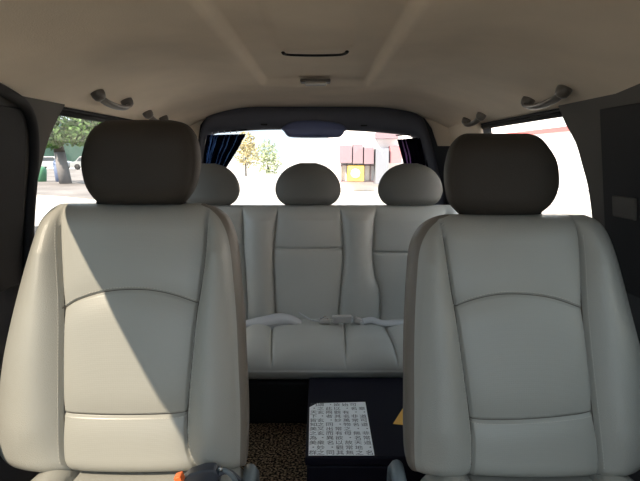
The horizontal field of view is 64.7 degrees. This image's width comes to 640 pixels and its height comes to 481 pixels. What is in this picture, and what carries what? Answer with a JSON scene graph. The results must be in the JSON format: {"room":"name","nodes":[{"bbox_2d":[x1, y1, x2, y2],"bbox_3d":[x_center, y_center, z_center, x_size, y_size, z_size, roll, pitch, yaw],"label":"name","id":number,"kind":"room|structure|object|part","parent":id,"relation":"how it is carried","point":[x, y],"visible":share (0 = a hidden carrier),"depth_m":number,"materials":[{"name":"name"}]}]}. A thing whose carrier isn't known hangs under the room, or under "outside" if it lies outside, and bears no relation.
{"room":"vehicle interior","nodes":[
{"label":"vehicle interior","id":0,"kind":"room"},
{"bbox_2d":[0,109,123,480],"bbox_3d":[-0.834,0.189,1.132,0.117,1.250,3.730,0,10,0],"label":"wall","id":1,"kind":"structure","parent":0,"point":[8,297],"depth_m":1.36,"materials":[{"name":"grey"}]},
{"bbox_2d":[0,105,26,291],"bbox_3d":[-0.802,-0.085,1.190,0.059,0.470,0.375,0,10,0],"label":"trim","id":2,"kind":"structure","parent":1,"relation":"attached to","point":[13,123],"depth_m":1.31,"materials":[{"name":"black plastic"}]},
{"bbox_2d":[0,83,39,271],"bbox_3d":[-0.771,-0.061,1.193,0.085,0.725,0.479,-1,10,-7],"label":"trim","id":3,"kind":"structure","parent":1,"relation":"attached to","point":[6,92],"depth_m":1.39,"materials":[{"name":"black rubber"}]},
{"bbox_2d":[0,96,64,265],"bbox_3d":[-0.822,-0.153,1.296,0.116,0.510,0.567,0,10,0],"label":"trim","id":4,"kind":"structure","parent":1,"relation":"attached to","point":[47,113],"depth_m":1.42,"materials":[{"name":"grey plastic"}]},
{"bbox_2d":[60,107,130,121],"bbox_3d":[-0.786,-0.476,2.019,0.017,0.030,1.180,0,10,0],"label":"trim","id":5,"kind":"structure","parent":1,"relation":"attached to","point":[63,112],"depth_m":1.69,"materials":[{"name":"black plastic"}]},
{"bbox_2d":[37,170,93,198],"bbox_3d":[-19.394,-4.993,38.728,15.660,0.020,48.236,-7,12,-36],"label":"pavement","id":6,"kind":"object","parent":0,"point":[77,189],"visible":0.21,"depth_m":24.11,"materials":[{"name":"beige concrete"}]},
{"bbox_2d":[38,166,46,181],"bbox_3d":[-16.237,-3.861,29.421,0.600,0.900,0.600,0,10,0],"label":"litter bin","id":7,"kind":"object","parent":6,"relation":"on","point":[42,177],"visible":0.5,"depth_m":29.26,"materials":[{"name":"green plastic"}]},
{"bbox_2d":[53,160,58,181],"bbox_3d":[-15.186,-4.082,29.384,0.560,1.350,0.560,0,10,0],"label":"barrel","id":8,"kind":"object","parent":6,"relation":"on","point":[54,162],"visible":0.26,"depth_m":29.17,"materials":[{"name":"blue"}]},
{"bbox_2d":[46,116,101,183],"bbox_3d":[-13.046,-5.721,26.785,7.950,5.564,4.553,0,10,0],"label":"street tree","id":9,"kind":"object","parent":6,"relation":"on","point":[73,132],"visible":0.26,"depth_m":25.66,"materials":[{"name":"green plant"}]},
{"bbox_2d":[240,423,306,480],"bbox_3d":[-0.015,0.822,1.255,1.710,0.040,3.760,0,10,0],"label":"floor","id":10,"kind":"structure","parent":0,"point":[277,450],"depth_m":1.73,"materials":[{"name":"brown carpet"}]},
{"bbox_2d":[0,120,259,480],"bbox_3d":[-0.430,0.300,0.980,0.580,1.081,0.717,0,10,0],"label":"seat","id":11,"kind":"object","parent":10,"relation":"on","point":[125,357],"visible":0.99,"depth_m":1.11,"materials":[{"name":"grey leather"}]},
{"bbox_2d":[31,467,242,480],"bbox_3d":[-0.398,0.590,0.918,0.501,0.155,0.500,0,10,0],"label":"seat cushion","id":12,"kind":"object","parent":11,"relation":"on","point":[46,473],"depth_m":1.08,"materials":[{"name":"grey leather"}]},
{"bbox_2d":[174,462,241,480],"bbox_3d":[-0.226,0.503,1.046,0.142,0.088,0.046,-2,10,-12],"label":"belt","id":13,"kind":"object","parent":11,"relation":"on","point":[211,471],"visible":1,"depth_m":1.03,"materials":[{"name":"grey"}]},
{"bbox_2d":[187,163,457,422],"bbox_3d":[-0.047,0.178,2.045,1.350,0.966,0.572,0,10,0],"label":"seat","id":14,"kind":"object","parent":10,"relation":"on","point":[311,256],"visible":0.62,"depth_m":2.15,"materials":[{"name":"leather"}]},
{"bbox_3d":[-0.047,0.572,2.105,1.288,0.170,0.440,0,10,0],"label":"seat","id":15,"kind":"part","parent":14,"relation":"part of","materials":[{"name":"black plastic"}]},
{"bbox_2d":[246,312,318,329],"bbox_3d":[-0.175,0.338,2.076,0.337,0.063,0.079,-2,10,-10],"label":"belt","id":16,"kind":"object","parent":14,"relation":"on","point":[273,320],"visible":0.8,"depth_m":2.07,"materials":[{"name":"grey fabric"}]},
{"bbox_2d":[319,316,328,323],"bbox_3d":[0.016,0.322,2.068,0.042,0.031,0.024,0,10,0],"label":"belt","id":17,"kind":"object","parent":14,"relation":"on","point":[322,320],"visible":1,"depth_m":2.06,"materials":[{"name":"grey"}]},
{"bbox_2d":[246,319,403,378],"bbox_3d":[-0.047,0.424,2.035,1.348,0.153,0.472,0,10,0],"label":"seat cushion","id":18,"kind":"object","parent":14,"relation":"on","point":[308,349],"depth_m":1.84,"materials":[{"name":"leather"}]},
{"bbox_3d":[-0.047,0.112,2.191,1.350,0.520,0.215,0,10,0],"label":"backrest","id":19,"kind":"part","parent":14,"relation":"part of","materials":[{"name":"leather"}]},
{"bbox_2d":[332,315,352,322],"bbox_3d":[0.092,0.321,2.067,0.085,0.029,0.028,0,10,0],"label":"buckle","id":20,"kind":"object","parent":14,"relation":"on","point":[335,318],"visible":1,"depth_m":2.05,"materials":[{"name":"grey plastic"}]},
{"bbox_2d":[354,317,362,324],"bbox_3d":[0.158,0.329,2.066,0.039,0.032,0.025,0,10,0],"label":"belt","id":21,"kind":"object","parent":14,"relation":"on","point":[358,320],"visible":1,"depth_m":2.06,"materials":[{"name":"grey fabric"}]},
{"bbox_2d":[362,317,403,326],"bbox_3d":[0.332,0.334,2.067,0.320,0.037,0.032,0,10,0],"label":"belt","id":22,"kind":"object","parent":14,"relation":"on","point":[385,323],"visible":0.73,"depth_m":2.07,"materials":[{"name":"grey fabric"}]},
{"bbox_2d":[305,378,425,480],"bbox_3d":[0.192,0.636,1.590,0.464,0.215,0.487,0,10,0],"label":"storage box","id":23,"kind":"object","parent":10,"relation":"on","point":[383,397],"visible":0.47,"depth_m":1.46,"materials":[{"name":"black plastic"}]},
{"bbox_2d":[308,402,374,455],"bbox_3d":[0.056,0.544,1.480,0.179,0.002,0.293,0,10,0],"label":"printed paper","id":24,"kind":"object","parent":23,"relation":"on","point":[335,429],"visible":1,"depth_m":1.46,"materials":[{"name":"white paper"}]},
{"bbox_2d":[393,409,402,424],"bbox_3d":[0.283,0.534,1.536,0.136,0.001,0.155,0,10,0],"label":"folded paper","id":25,"kind":"object","parent":23,"relation":"on","point":[399,420],"visible":0.24,"depth_m":1.52,"materials":[{"name":"orange paper"}]},
{"bbox_2d":[387,133,639,480],"bbox_3d":[0.446,0.314,0.990,0.584,1.052,0.740,0,10,0],"label":"seat","id":26,"kind":"object","parent":10,"relation":"on","point":[521,346],"visible":1,"depth_m":1.11,"materials":[{"name":"grey leather"}]},
{"bbox_2d":[420,473,633,480],"bbox_3d":[0.462,0.600,0.917,0.501,0.155,0.500,0,10,0],"label":"seat cushion","id":27,"kind":"object","parent":26,"relation":"on","point":[429,476],"depth_m":1.08,"materials":[{"name":"grey leather"}]},
{"bbox_2d":[35,159,591,225],"bbox_3d":[0.000,-10.146,69.278,300.000,0.001,260.000,0,10,0],"label":"ground","id":28,"kind":"structure","parent":0,"point":[256,188],"depth_m":19.64,"materials":[{"name":"white concrete"}]},
{"bbox_2d":[41,156,70,167],"bbox_3d":[-29.228,-8.444,54.961,4.200,1.419,1.750,0,10,0],"label":"parked car","id":29,"kind":"object","parent":28,"relation":"on","point":[47,161],"visible":0.28,"depth_m":54.10,"materials":[{"name":"grey paint"}]},
{"bbox_2d":[44,120,89,161],"bbox_3d":[-33.775,-14.632,75.898,29.838,6.640,2.000,0,10,0],"label":"building","id":30,"kind":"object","parent":28,"relation":"on","point":[73,153],"visible":0.02,"depth_m":75.12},
{"bbox_2d":[70,156,80,169],"bbox_3d":[-24.756,-8.444,54.961,4.200,1.419,1.750,0,10,0],"label":"parked car","id":31,"kind":"object","parent":28,"relation":"on","point":[76,164],"visible":0.33,"depth_m":54.14,"materials":[{"name":"silver metal"}]},
{"bbox_2d":[234,131,259,175],"bbox_3d":[-5.530,-6.474,37.681,2.124,3.339,1.335,0,10,0],"label":"tree","id":32,"kind":"object","parent":28,"relation":"on","point":[250,145],"visible":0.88,"depth_m":37.51,"materials":[{"name":"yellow plant"}]},
{"bbox_2d":[254,139,282,173],"bbox_3d":[-4.439,-7.017,42.904,2.531,3.234,1.328,0,10,0],"label":"tree","id":33,"kind":"object","parent":28,"relation":"on","point":[265,158],"visible":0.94,"depth_m":42.75,"materials":[{"name":"green plant"}]},
{"bbox_2d":[328,131,411,189],"bbox_3d":[3.565,-5.603,24.281,6.264,6.050,6.250,0,10,0],"label":"building","id":34,"kind":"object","parent":28,"relation":"on","point":[359,160],"visible":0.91,"depth_m":22.04,"materials":[{"name":"white"}]},
{"bbox_3d":[1.111,-3.748,21.892,0.506,0.758,0.620,0,10,0],"label":"panel","id":35,"kind":"part","parent":34,"relation":"part of","materials":[{"name":"pink"}]},
{"bbox_3d":[1.623,-3.758,21.890,0.417,0.821,0.620,0,10,0],"label":"panel","id":36,"kind":"part","parent":34,"relation":"part of","materials":[{"name":"pink"}]},
{"bbox_3d":[2.095,-3.686,21.902,0.416,0.717,0.620,0,10,0],"label":"panel","id":37,"kind":"part","parent":34,"relation":"part of","materials":[{"name":"pink"}]},
{"bbox_3d":[2.868,-4.513,21.762,0.972,0.250,0.620,0,10,0],"label":"panel","id":38,"kind":"part","parent":34,"relation":"part of","materials":[{"name":"pink"}]},
{"bbox_3d":[3.248,-3.727,21.895,0.495,0.716,0.620,0,10,0],"label":"panel","id":39,"kind":"part","parent":34,"relation":"part of","materials":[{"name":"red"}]},
{"bbox_2d":[491,117,590,211],"bbox_3d":[9.475,-3.474,12.597,4.050,5.750,34.000,0,10,0],"label":"building","id":40,"kind":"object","parent":28,"relation":"on","point":[573,192],"visible":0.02,"depth_m":15.55,"materials":[{"name":"white"}]},
{"bbox_2d":[0,0,639,127],"bbox_3d":[-0.017,-0.462,1.373,1.559,0.195,3.101,0,10,0],"label":"ceiling","id":41,"kind":"structure","parent":0,"point":[444,62],"depth_m":1.25,"materials":[{"name":"beige fabric"}]},
{"bbox_2d":[90,89,133,110],"bbox_3d":[-0.683,-0.464,1.670,0.053,0.062,0.275,0,10,0],"label":"handle","id":42,"kind":"object","parent":41,"relation":"attached to","point":[99,95],"visible":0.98,"depth_m":1.60,"materials":[{"name":"grey plastic"}]},
{"bbox_2d":[143,110,168,119],"bbox_3d":[-0.719,-0.540,2.214,0.055,0.064,0.274,0,10,0],"label":"handle","id":43,"kind":"object","parent":41,"relation":"attached to","point":[148,114],"visible":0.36,"depth_m":2.10,"materials":[{"name":"grey plastic"}]},
{"bbox_2d":[281,50,348,56],"bbox_3d":[-0.012,-0.513,1.388,0.184,0.007,0.055,1,10,5],"label":"trim","id":44,"kind":"structure","parent":41,"relation":"attached to","point":[346,51],"depth_m":1.40,"materials":[{"name":"black plastic"}]},
{"bbox_2d":[300,79,330,85],"bbox_3d":[-0.017,-0.603,1.928,0.115,0.022,0.064,0,10,0],"label":"recessed light","id":45,"kind":"object","parent":41,"relation":"in","point":[308,82],"visible":1,"depth_m":1.90,"materials":[{"name":"grey plastic"}]},
{"bbox_2d":[461,112,485,126],"bbox_3d":[0.692,-0.546,2.277,0.055,0.064,0.282,0,10,0],"label":"handle","id":46,"kind":"object","parent":41,"relation":"attached to","point":[480,116],"visible":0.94,"depth_m":2.20,"materials":[{"name":"grey plastic"}]},
{"bbox_2d":[521,85,572,109],"bbox_3d":[0.674,-0.427,1.515,0.055,0.063,0.296,0,10,0],"label":"handle","id":47,"kind":"object","parent":41,"relation":"attached to","point":[562,91],"visible":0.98,"depth_m":1.44,"materials":[{"name":"grey plastic"}]},
{"bbox_2d":[198,118,449,204],"bbox_3d":[-0.017,-0.143,2.942,1.720,1.300,0.070,0,10,0],"label":"wall","id":48,"kind":"structure","parent":0,"point":[440,152],"depth_m":2.86,"materials":[{"name":"grey plastic"}]},
{"bbox_2d":[190,120,203,138],"bbox_3d":[-0.621,-0.669,2.824,0.334,0.278,0.012,0,10,0],"label":"trim","id":49,"kind":"structure","parent":48,"relation":"attached to","point":[196,127],"depth_m":2.82,"materials":[{"name":"beige plastic"}]},
{"bbox_2d":[204,129,246,167],"bbox_3d":[-0.529,-0.379,2.827,0.250,0.476,0.030,0,10,0],"label":"window curtain","id":50,"kind":"object","parent":48,"relation":"hanging from","point":[219,149],"visible":0.5,"depth_m":2.80,"materials":[{"name":"fabric"}]},
{"bbox_2d":[281,120,346,137],"bbox_3d":[-0.033,-0.614,2.783,0.366,0.093,0.088,0,10,0],"label":"brake light housing","id":51,"kind":"object","parent":48,"relation":"attached to","point":[305,128],"visible":0.99,"depth_m":2.74,"materials":[{"name":"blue plastic"}]},
{"bbox_2d":[199,107,445,204],"bbox_3d":[0.036,-0.339,2.874,1.526,0.905,0.120,0,10,0],"label":"trim","id":52,"kind":"structure","parent":48,"relation":"attached to","point":[377,119],"depth_m":2.76,"materials":[{"name":"grey plastic"}]},
{"bbox_2d":[396,134,427,166],"bbox_3d":[0.537,-0.371,2.828,0.230,0.460,0.031,0,10,0],"label":"window curtain","id":53,"kind":"object","parent":48,"relation":"hanging from","point":[411,150],"visible":0.42,"depth_m":2.80,"materials":[{"name":"fabric"}]},
{"bbox_2d":[425,118,449,145],"bbox_3d":[0.621,-0.677,2.823,0.357,0.294,0.012,0,10,0],"label":"trim","id":54,"kind":"structure","parent":48,"relation":"attached to","point":[441,133],"depth_m":2.83,"materials":[{"name":"beige plastic"}]},
{"bbox_2d":[481,110,639,480],"bbox_3d":[0.799,0.189,1.132,0.117,1.250,3.730,0,10,0],"label":"wall","id":55,"kind":"structure","parent":0,"point":[634,302],"depth_m":1.30,"materials":[{"name":"grey"}]},
{"bbox_2d":[448,120,482,144],"bbox_3d":[0.735,-0.557,2.590,0.054,0.145,0.567,0,10,0],"label":"trim","id":56,"kind":"structure","parent":55,"relation":"attached to","point":[455,131],"depth_m":2.58,"materials":[{"name":"beige plastic"}]},
{"bbox_2d":[481,108,565,128],"bbox_3d":[0.752,-0.476,2.019,0.017,0.030,1.180,0,10,0],"label":"trim","id":57,"kind":"structure","parent":55,"relation":"attached to","point":[553,114],"depth_m":1.84,"materials":[{"name":"black plastic"}]},
{"bbox_2d":[558,84,639,227],"bbox_3d":[0.788,-0.156,1.311,0.116,0.510,0.598,0,10,0],"label":"trim","id":58,"kind":"structure","parent":55,"relation":"attached to","point":[582,118],"depth_m":1.41,"materials":[{"name":"grey plastic"}]},
{"bbox_2d":[600,103,639,297],"bbox_3d":[0.768,-0.085,1.190,0.059,0.470,0.375,0,10,0],"label":"trim","id":59,"kind":"structure","parent":55,"relation":"attached to","point":[619,125],"depth_m":1.27,"materials":[{"name":"black plastic"}]},
{"bbox_2d":[612,195,636,220],"bbox_3d":[0.766,-0.083,1.272,0.016,0.055,0.095,0,10,0],"label":"panel","id":60,"kind":"object","parent":55,"relation":"attached to","point":[622,207],"visible":1,"depth_m":1.26,"materials":[{"name":"grey plastic"}]}
]}

